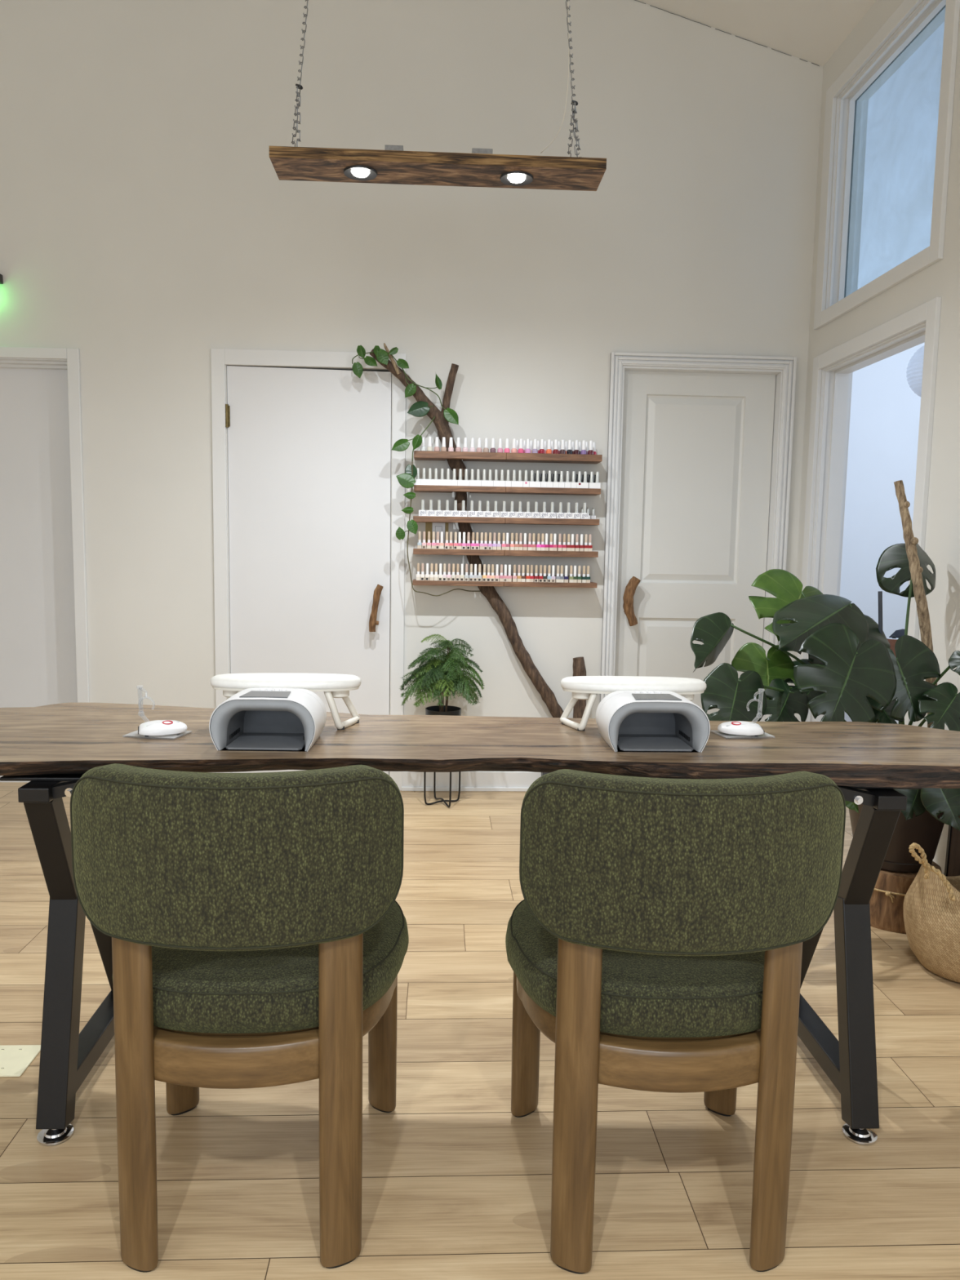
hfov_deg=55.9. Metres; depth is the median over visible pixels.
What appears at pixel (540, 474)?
bottle
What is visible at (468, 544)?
bottle
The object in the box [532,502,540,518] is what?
bottle
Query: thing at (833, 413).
door frame
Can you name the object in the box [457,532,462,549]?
bottle
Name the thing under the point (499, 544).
bottle
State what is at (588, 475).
bottle
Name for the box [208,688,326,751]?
lamp
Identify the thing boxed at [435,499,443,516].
bottle
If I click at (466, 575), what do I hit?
bottle
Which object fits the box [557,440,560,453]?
bottle
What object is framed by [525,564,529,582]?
bottle
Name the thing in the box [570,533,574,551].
bottle
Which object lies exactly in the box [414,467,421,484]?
bottle
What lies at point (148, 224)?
wall
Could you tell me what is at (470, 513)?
bottle
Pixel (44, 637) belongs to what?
door
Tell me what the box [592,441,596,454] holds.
bottle
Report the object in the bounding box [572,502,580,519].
bottle
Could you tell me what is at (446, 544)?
bottle
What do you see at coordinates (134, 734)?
stand
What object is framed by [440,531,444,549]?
bottle
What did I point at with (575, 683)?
cushion
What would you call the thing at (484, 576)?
bottle
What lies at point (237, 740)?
tray
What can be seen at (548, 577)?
bottle
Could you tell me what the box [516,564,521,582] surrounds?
bottle
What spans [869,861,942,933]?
stump
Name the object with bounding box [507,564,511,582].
bottle
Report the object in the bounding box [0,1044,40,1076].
cover plate
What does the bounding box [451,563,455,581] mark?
bottle
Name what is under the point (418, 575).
bottle
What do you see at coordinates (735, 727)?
lamp
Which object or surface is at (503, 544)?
bottle
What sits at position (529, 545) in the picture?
bottle
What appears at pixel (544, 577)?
bottle
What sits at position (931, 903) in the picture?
woven basket
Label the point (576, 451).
bottle
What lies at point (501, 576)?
bottle
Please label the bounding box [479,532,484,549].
bottle
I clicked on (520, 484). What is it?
bottle
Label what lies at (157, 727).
lamp
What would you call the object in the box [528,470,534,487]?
bottle
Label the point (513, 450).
bottle
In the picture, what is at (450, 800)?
wire plant stand
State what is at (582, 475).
bottle
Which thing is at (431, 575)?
bottle
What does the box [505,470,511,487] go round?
bottle
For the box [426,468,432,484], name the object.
bottle
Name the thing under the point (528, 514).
bottle
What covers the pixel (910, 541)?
pole
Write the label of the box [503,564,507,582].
bottle
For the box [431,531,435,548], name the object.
bottle
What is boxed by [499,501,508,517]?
bottle
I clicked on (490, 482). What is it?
bottle
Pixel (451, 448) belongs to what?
bottle
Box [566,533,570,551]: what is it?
bottle
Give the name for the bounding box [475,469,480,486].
bottle
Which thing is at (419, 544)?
bottle
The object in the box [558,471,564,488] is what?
bottle
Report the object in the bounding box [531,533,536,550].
bottle
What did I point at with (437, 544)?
bottle
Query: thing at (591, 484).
bottle
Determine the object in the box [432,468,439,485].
bottle
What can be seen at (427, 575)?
bottle
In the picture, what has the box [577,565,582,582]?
bottle
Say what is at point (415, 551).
wall shelf
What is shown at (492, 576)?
bottle
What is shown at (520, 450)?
bottle
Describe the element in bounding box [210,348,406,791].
door
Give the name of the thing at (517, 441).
bottle
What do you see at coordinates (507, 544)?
bottle
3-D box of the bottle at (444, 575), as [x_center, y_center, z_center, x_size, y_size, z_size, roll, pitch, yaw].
[-0.163,-0.314,4.185,0.019,0.079,0.019,1,6,-3]
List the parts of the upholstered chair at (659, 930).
leg, leg, seat, seat frame, rail, backrest, leg, leg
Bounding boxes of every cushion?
[209,672,361,689]
[560,675,706,692]
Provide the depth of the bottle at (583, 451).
4.15 m
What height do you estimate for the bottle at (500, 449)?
0.065 m
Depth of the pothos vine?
4.07 m
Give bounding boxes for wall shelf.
[412,574,597,587]
[413,450,602,463]
[413,484,600,495]
[413,513,599,525]
[413,543,598,557]
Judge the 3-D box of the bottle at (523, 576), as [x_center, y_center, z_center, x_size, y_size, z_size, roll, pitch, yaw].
[0.201,-0.310,4.202,0.019,0.079,0.019,1,6,-3]
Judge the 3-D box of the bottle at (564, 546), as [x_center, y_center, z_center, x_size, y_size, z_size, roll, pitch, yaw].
[0.391,-0.453,4.195,0.019,0.079,0.019,1,6,-3]
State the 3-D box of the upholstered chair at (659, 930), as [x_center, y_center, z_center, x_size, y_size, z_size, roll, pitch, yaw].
[0.316,0.605,1.669,0.535,0.838,0.584,1,6,-2]
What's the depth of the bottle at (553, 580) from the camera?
4.20 m
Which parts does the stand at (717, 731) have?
plate, arm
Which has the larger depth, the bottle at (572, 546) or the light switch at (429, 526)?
the light switch at (429, 526)
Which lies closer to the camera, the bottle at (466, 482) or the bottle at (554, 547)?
the bottle at (466, 482)
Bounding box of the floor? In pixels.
[0,782,959,1279]
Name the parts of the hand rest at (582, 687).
leg, board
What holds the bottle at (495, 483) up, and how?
on the wall shelf at (417, 488)
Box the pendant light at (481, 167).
[269,0,606,191]
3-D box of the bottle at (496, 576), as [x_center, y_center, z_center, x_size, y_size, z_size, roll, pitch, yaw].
[0.079,-0.311,4.196,0.019,0.079,0.019,1,6,-3]
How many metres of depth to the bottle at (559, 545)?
4.19 m
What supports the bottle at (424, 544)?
on the wall shelf at (415, 551)
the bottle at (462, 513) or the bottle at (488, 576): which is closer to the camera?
the bottle at (462, 513)
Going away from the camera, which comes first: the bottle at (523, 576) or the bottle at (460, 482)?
the bottle at (460, 482)
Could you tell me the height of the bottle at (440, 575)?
0.079 m
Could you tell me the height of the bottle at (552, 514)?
0.076 m
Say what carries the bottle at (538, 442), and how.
on the wall shelf at (418, 455)
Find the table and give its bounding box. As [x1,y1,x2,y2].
[0,702,959,1145]
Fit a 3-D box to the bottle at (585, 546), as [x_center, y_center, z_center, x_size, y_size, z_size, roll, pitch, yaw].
[0.492,-0.452,4.200,0.019,0.079,0.019,1,6,-3]
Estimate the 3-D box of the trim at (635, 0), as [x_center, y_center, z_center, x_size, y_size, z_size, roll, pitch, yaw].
[1.008,-2.781,4.087,1.091,0.313,0.002,1,6,-3]
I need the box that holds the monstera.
[690,543,959,872]
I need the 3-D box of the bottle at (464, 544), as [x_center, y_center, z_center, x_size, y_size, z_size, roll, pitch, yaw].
[-0.073,-0.458,4.174,0.019,0.079,0.019,1,6,-3]
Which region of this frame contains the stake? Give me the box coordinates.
[877,591,882,635]
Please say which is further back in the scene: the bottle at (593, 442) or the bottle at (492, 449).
the bottle at (593, 442)
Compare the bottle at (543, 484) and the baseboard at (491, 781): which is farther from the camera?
the baseboard at (491, 781)
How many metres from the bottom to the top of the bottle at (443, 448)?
0.065 m
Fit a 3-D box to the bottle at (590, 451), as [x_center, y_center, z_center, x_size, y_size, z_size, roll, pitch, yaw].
[0.509,-0.883,4.156,0.027,0.065,0.027,1,6,-3]
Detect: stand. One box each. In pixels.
[122,685,191,740]
[423,771,460,807]
[712,688,773,739]
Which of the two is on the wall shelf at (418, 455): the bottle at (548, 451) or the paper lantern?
the bottle at (548, 451)
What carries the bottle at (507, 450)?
on the wall shelf at (418, 455)
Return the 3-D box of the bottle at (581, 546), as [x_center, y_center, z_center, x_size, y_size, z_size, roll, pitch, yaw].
[0.471,-0.452,4.199,0.019,0.079,0.019,1,6,-3]
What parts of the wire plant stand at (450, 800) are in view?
hairpin leg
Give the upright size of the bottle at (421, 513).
0.076 m
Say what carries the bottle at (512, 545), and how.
on the wall shelf at (415, 551)
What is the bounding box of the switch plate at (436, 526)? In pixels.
[431,522,445,546]
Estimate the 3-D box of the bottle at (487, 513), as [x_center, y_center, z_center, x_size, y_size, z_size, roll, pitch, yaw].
[0.036,-0.603,4.162,0.036,0.076,0.027,1,6,-3]
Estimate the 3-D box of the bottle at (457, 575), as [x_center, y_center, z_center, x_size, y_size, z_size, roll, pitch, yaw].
[-0.102,-0.313,4.188,0.019,0.079,0.019,1,6,-3]
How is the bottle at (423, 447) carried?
on the wall shelf at (418, 455)
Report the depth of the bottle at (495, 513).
4.16 m
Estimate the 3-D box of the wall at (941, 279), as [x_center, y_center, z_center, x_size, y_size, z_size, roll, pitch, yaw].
[1.777,-0.547,0.656,0.140,3.389,7.658,1,6,-3]
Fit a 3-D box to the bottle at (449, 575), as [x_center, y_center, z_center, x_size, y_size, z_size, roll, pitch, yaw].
[-0.143,-0.314,4.186,0.019,0.079,0.019,1,6,-3]
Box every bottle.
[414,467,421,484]
[416,563,420,580]
[417,531,422,548]
[418,499,426,515]
[419,436,426,450]
[420,563,424,580]
[421,467,426,484]
[422,531,426,548]
[425,563,429,580]
[426,436,432,451]
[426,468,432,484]
[426,499,435,515]
[426,531,431,548]
[429,563,433,580]
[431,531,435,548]
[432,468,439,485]
[434,436,439,451]
[434,563,438,580]
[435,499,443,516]
[435,531,439,548]
[438,563,442,580]
[439,468,444,485]
[440,436,446,451]
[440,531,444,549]
[442,563,446,580]
[443,499,451,516]
[444,468,451,485]
[444,531,448,549]
[447,563,451,580]
[448,437,453,451]
[448,532,453,549]
[451,468,457,485]
[451,500,459,516]
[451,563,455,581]
[453,532,457,549]
[455,437,461,451]
[455,564,459,581]
[457,468,463,485]
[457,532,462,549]
[459,500,467,516]
[459,564,464,581]
[462,437,468,452]
[462,532,466,549]
[463,469,469,485]
[464,564,468,581]
[466,532,471,549]
[467,500,475,516]
[469,437,475,452]
[469,469,475,485]
[469,564,473,581]
[471,532,475,549]
[473,564,477,581]
[475,437,482,452]
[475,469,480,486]
[475,500,484,516]
[475,532,479,549]
[477,564,481,581]
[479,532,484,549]
[480,469,487,486]
[482,564,486,581]
[483,438,488,452]
[483,500,491,517]
[484,532,488,549]
[486,564,490,581]
[487,469,493,486]
[488,532,492,549]
[489,438,496,452]
[490,564,494,581]
[491,501,499,517]
[492,532,497,550]
[493,469,499,486]
[494,564,499,581]
[496,533,501,550]
[497,438,502,452]
[498,469,505,486]
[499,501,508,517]
[499,564,503,581]
[501,533,506,550]
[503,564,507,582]
[504,438,510,453]
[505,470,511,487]
[505,533,509,550]
[507,501,515,517]
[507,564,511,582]
[510,533,514,550]
[511,438,516,453]
[511,470,517,486]
[512,564,516,582]
[514,533,518,550]
[515,440,519,453]
[515,501,524,517]
[516,470,523,487]
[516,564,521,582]
[517,439,524,453]
[518,533,523,550]
[520,564,525,582]
[522,440,526,453]
[522,533,527,550]
[523,470,528,487]
[524,439,530,453]
[524,501,532,518]
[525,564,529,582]
[527,533,532,550]
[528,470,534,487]
[529,440,533,453]
[529,564,533,582]
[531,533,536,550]
[532,439,537,453]
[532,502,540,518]
[533,564,538,582]
[534,470,540,487]
[536,533,540,550]
[537,440,540,453]
[538,439,544,453]
[538,564,542,582]
[539,473,542,481]
[540,471,546,487]
[540,502,548,518]
[540,533,545,551]
[542,564,546,582]
[543,440,546,453]
[544,533,548,551]
[545,473,547,481]
[546,439,551,453]
[546,471,552,487]
[546,564,551,582]
[548,502,556,518]
[548,533,553,551]
[551,440,553,453]
[551,474,554,481]
[551,564,555,582]
[552,440,558,453]
[552,471,558,487]
[552,533,557,551]
[555,502,564,518]
[555,565,559,582]
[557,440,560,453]
[557,533,562,551]
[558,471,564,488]
[560,440,565,453]
[560,565,564,582]
[561,533,566,551]
[564,441,568,453]
[564,471,570,488]
[564,502,573,518]
[564,565,568,582]
[566,440,572,453]
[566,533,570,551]
[568,565,573,582]
[570,471,577,488]
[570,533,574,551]
[571,441,574,453]
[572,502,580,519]
[573,440,579,453]
[573,565,577,582]
[574,533,579,551]
[575,474,577,482]
[576,471,582,488]
[577,441,581,453]
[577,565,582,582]
[578,533,583,551]
[580,440,586,454]
[580,502,588,519]
[581,474,583,482]
[581,565,586,582]
[582,471,588,488]
[583,533,588,551]
[585,441,588,454]
[586,474,590,482]
[586,507,590,519]
[586,565,590,582]
[587,440,593,454]
[587,533,592,551]
[588,471,595,488]
[590,507,595,519]
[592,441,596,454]
[594,471,600,488]
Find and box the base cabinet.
[844,697,898,724]
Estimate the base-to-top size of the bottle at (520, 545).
0.079 m
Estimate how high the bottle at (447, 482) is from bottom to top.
0.077 m
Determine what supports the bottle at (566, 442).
on the wall shelf at (418, 455)
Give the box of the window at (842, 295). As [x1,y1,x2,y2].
[813,0,959,329]
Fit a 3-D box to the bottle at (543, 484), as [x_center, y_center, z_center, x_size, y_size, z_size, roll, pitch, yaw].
[0.293,-0.739,4.159,0.027,0.077,0.024,1,6,-3]
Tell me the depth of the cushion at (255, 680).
2.00 m
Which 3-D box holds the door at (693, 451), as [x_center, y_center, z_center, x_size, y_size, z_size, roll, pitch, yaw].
[1.027,-0.300,4.403,0.876,2.091,0.158,1,6,-3]
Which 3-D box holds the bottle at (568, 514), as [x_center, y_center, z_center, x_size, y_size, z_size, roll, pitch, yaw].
[0.409,-0.598,4.180,0.036,0.076,0.027,1,6,-3]
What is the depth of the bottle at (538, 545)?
4.18 m
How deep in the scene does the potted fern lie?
4.05 m
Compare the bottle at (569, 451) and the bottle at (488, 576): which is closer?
the bottle at (569, 451)
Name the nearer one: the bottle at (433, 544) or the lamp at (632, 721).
the lamp at (632, 721)
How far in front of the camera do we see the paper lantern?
4.96 m
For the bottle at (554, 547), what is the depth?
4.19 m
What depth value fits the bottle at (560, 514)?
4.17 m
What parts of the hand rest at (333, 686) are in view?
board, leg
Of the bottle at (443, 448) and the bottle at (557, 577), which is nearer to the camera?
the bottle at (443, 448)
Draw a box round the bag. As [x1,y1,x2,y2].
[888,629,904,638]
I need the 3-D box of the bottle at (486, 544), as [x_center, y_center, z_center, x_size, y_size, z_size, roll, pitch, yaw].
[0.027,-0.457,4.178,0.019,0.079,0.019,1,6,-3]
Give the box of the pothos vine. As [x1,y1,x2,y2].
[351,345,481,595]
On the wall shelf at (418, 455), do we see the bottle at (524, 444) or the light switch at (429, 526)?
the bottle at (524, 444)
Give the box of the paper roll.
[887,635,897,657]
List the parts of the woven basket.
handle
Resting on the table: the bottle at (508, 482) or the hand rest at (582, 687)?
the hand rest at (582, 687)
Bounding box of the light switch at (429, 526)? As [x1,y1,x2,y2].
[425,522,448,546]
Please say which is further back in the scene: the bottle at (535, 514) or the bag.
the bag
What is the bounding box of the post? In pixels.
[572,657,586,718]
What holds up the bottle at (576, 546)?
on the wall shelf at (415, 551)
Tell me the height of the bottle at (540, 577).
0.079 m
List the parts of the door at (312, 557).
handle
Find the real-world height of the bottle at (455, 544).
0.079 m
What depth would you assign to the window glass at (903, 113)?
6.27 m
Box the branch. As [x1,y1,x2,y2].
[369,342,563,717]
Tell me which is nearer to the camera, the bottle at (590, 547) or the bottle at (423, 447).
the bottle at (423, 447)
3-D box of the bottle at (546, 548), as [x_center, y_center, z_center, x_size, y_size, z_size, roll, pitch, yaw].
[0.308,-0.454,4.191,0.019,0.079,0.019,1,6,-3]
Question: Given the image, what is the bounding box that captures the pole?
[893,480,937,727]
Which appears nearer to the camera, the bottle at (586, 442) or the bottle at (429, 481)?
the bottle at (429, 481)
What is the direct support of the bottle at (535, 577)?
on the wall shelf at (592, 584)
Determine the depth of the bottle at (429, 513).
4.14 m
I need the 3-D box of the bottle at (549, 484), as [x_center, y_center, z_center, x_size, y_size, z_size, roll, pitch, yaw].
[0.320,-0.739,4.160,0.027,0.077,0.024,1,6,-3]
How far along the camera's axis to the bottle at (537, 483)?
4.15 m
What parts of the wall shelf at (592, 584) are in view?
rail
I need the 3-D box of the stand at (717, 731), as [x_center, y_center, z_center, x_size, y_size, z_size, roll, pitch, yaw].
[0.595,0.165,2.030,0.125,0.098,0.081,0,6,-11]
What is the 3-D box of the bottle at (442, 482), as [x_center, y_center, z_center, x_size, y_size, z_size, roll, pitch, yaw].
[-0.173,-0.745,4.137,0.027,0.077,0.024,1,6,-3]
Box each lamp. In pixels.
[137,720,187,737]
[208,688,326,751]
[595,690,710,752]
[717,720,764,736]
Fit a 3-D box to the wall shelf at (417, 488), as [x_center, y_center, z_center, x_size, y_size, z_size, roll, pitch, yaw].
[0.124,-0.695,4.203,0.858,0.025,0.130,1,6,-3]
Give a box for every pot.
[425,705,461,715]
[848,804,944,872]
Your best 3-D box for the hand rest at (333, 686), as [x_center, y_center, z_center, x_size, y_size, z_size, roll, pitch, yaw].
[-0.438,0.137,2.048,0.336,0.119,0.112,0,6,-4]
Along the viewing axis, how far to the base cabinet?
5.19 m
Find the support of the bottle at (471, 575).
on the wall shelf at (592, 584)
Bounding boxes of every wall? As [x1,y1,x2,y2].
[0,0,823,776]
[790,0,959,874]
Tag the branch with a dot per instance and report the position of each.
(442, 424)
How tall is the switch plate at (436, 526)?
0.116 m
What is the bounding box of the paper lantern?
[906,345,924,396]
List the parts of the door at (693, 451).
handle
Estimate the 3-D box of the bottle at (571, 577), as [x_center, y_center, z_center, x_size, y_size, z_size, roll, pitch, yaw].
[0.425,-0.307,4.212,0.019,0.079,0.019,1,6,-3]
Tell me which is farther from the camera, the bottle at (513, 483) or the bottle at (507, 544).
the bottle at (507, 544)
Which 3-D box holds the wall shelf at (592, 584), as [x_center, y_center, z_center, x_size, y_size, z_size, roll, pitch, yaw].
[0.115,-0.279,4.247,0.856,0.050,0.130,1,6,-3]
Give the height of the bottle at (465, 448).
0.065 m
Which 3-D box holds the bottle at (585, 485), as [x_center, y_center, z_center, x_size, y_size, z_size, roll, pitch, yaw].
[0.485,-0.737,4.168,0.027,0.077,0.024,1,6,-3]
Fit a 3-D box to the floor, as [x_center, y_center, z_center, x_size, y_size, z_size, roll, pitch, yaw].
[0.634,1.081,1.677,8.050,0.100,9.754,1,6,-3]
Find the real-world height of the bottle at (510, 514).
0.076 m
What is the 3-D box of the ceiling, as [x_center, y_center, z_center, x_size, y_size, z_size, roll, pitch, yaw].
[-0.758,-2.631,0.260,5.289,0.864,7.778,1,6,-3]
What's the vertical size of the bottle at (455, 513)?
0.076 m
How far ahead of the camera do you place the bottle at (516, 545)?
4.18 m
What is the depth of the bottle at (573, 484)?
4.16 m
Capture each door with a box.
[0,346,89,782]
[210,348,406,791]
[600,351,796,721]
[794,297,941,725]
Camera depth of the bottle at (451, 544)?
4.16 m
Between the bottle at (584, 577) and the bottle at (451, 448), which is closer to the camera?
the bottle at (451, 448)
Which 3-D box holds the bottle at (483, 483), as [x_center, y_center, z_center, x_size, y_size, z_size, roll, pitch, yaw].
[0.019,-0.743,4.146,0.027,0.077,0.024,1,6,-3]
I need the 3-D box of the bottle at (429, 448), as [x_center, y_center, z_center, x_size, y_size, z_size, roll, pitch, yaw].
[-0.228,-0.892,4.121,0.027,0.065,0.027,1,6,-3]
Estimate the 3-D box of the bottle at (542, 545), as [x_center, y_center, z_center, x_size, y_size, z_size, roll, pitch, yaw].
[0.291,-0.454,4.191,0.019,0.079,0.019,1,6,-3]
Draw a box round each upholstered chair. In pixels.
[70,763,408,1272]
[505,768,845,1274]
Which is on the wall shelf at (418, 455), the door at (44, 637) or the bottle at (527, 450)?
the bottle at (527, 450)
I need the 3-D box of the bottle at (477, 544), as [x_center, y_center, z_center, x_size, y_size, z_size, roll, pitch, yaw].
[-0.013,-0.458,4.176,0.019,0.079,0.019,1,6,-3]
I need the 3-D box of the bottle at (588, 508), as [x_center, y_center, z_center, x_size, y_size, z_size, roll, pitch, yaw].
[0.508,-0.595,4.256,0.021,0.055,0.019,1,6,-3]
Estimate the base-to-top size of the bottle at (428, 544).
0.079 m
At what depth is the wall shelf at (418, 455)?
4.13 m
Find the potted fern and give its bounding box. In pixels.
[398,633,484,715]
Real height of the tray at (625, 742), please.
0.004 m
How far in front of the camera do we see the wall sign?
4.05 m
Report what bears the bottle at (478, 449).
on the wall shelf at (418, 455)
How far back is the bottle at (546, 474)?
4.22 m
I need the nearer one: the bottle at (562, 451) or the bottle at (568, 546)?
the bottle at (562, 451)
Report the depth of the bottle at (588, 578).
4.21 m
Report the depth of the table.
1.83 m
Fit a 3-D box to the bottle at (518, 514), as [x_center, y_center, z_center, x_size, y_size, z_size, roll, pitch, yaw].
[0.185,-0.601,4.169,0.036,0.076,0.027,1,6,-3]
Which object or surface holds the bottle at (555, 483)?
on the wall shelf at (417, 488)
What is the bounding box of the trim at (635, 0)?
[635,0,818,66]
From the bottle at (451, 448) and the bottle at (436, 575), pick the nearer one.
the bottle at (451, 448)
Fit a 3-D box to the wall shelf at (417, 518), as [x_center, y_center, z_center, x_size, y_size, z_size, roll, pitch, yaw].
[0.120,-0.570,4.216,0.857,0.054,0.130,1,6,-3]
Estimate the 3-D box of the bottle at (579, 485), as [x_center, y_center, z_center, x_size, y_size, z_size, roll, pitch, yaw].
[0.458,-0.737,4.166,0.027,0.077,0.025,1,6,-3]
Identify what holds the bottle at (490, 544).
on the wall shelf at (415, 551)
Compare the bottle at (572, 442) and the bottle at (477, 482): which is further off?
the bottle at (572, 442)
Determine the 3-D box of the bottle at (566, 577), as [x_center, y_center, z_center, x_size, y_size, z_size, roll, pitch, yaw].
[0.401,-0.307,4.211,0.019,0.079,0.019,1,6,-3]
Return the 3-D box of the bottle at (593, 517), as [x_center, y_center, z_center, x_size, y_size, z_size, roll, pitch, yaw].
[0.534,-0.594,4.258,0.021,0.055,0.019,1,6,-3]
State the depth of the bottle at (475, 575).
4.18 m
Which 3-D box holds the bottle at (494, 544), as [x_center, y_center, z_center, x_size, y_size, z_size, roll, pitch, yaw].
[0.068,-0.457,4.180,0.019,0.079,0.019,1,6,-3]
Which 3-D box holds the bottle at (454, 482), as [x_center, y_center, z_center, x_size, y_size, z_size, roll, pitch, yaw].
[-0.117,-0.744,4.140,0.027,0.077,0.024,1,6,-3]
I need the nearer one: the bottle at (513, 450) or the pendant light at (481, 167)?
the pendant light at (481, 167)
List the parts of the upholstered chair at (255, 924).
leg, leg, rail, backrest, seat, seat frame, leg, leg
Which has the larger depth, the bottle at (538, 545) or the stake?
the bottle at (538, 545)
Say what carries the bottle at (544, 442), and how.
on the wall shelf at (418, 455)
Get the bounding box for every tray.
[226,732,305,750]
[617,733,693,751]
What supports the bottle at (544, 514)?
on the wall shelf at (417, 518)
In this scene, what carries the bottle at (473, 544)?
on the wall shelf at (415, 551)
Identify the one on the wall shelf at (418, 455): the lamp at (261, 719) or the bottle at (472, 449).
the bottle at (472, 449)
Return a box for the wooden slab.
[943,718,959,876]
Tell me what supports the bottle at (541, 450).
on the wall shelf at (418, 455)
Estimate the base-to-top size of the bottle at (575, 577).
0.079 m
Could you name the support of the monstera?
on the stump
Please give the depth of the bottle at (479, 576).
4.19 m
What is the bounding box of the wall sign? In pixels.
[0,273,3,284]
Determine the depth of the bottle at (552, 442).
4.19 m
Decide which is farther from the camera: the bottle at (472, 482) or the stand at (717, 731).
the bottle at (472, 482)
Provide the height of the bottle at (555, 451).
0.065 m
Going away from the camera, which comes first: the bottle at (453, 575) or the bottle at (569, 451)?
the bottle at (569, 451)
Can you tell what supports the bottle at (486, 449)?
on the wall shelf at (418, 455)
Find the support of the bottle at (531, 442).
on the wall shelf at (418, 455)
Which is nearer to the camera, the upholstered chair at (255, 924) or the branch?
the upholstered chair at (255, 924)
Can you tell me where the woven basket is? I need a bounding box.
[903,842,959,982]
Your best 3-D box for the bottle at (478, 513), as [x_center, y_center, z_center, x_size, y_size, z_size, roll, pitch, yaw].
[-0.001,-0.603,4.161,0.036,0.076,0.027,1,6,-3]
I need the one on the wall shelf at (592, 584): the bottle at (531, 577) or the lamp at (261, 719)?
the bottle at (531, 577)
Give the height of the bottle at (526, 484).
0.077 m
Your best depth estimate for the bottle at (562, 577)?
4.20 m
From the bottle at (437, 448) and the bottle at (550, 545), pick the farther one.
the bottle at (550, 545)
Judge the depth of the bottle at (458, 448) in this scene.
4.12 m
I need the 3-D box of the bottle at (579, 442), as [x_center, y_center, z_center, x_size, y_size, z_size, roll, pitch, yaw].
[0.464,-0.890,4.208,0.027,0.065,0.027,1,6,-3]
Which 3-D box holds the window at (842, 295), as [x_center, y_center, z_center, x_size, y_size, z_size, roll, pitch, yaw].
[1.646,-1.888,3.593,0.158,1.038,1.046,1,6,-3]
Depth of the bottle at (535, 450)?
4.14 m
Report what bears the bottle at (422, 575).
on the wall shelf at (592, 584)
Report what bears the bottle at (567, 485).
on the wall shelf at (417, 488)
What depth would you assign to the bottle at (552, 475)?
4.22 m
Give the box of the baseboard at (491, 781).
[213,771,541,791]
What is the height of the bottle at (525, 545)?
0.079 m
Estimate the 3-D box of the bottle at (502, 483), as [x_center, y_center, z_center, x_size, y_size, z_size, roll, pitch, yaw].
[0.101,-0.742,4.150,0.027,0.077,0.024,1,6,-3]
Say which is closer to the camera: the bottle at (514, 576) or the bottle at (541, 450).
the bottle at (541, 450)
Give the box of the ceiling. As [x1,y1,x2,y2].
[638,0,876,66]
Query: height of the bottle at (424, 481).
0.077 m
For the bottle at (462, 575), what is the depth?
4.18 m
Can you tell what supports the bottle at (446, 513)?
on the wall shelf at (417, 518)
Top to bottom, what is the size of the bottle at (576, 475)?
0.068 m
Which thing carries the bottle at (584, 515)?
on the wall shelf at (417, 518)
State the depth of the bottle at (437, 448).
4.11 m
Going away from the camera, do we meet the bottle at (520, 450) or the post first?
the bottle at (520, 450)
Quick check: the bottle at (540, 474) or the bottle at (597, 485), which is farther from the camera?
the bottle at (540, 474)

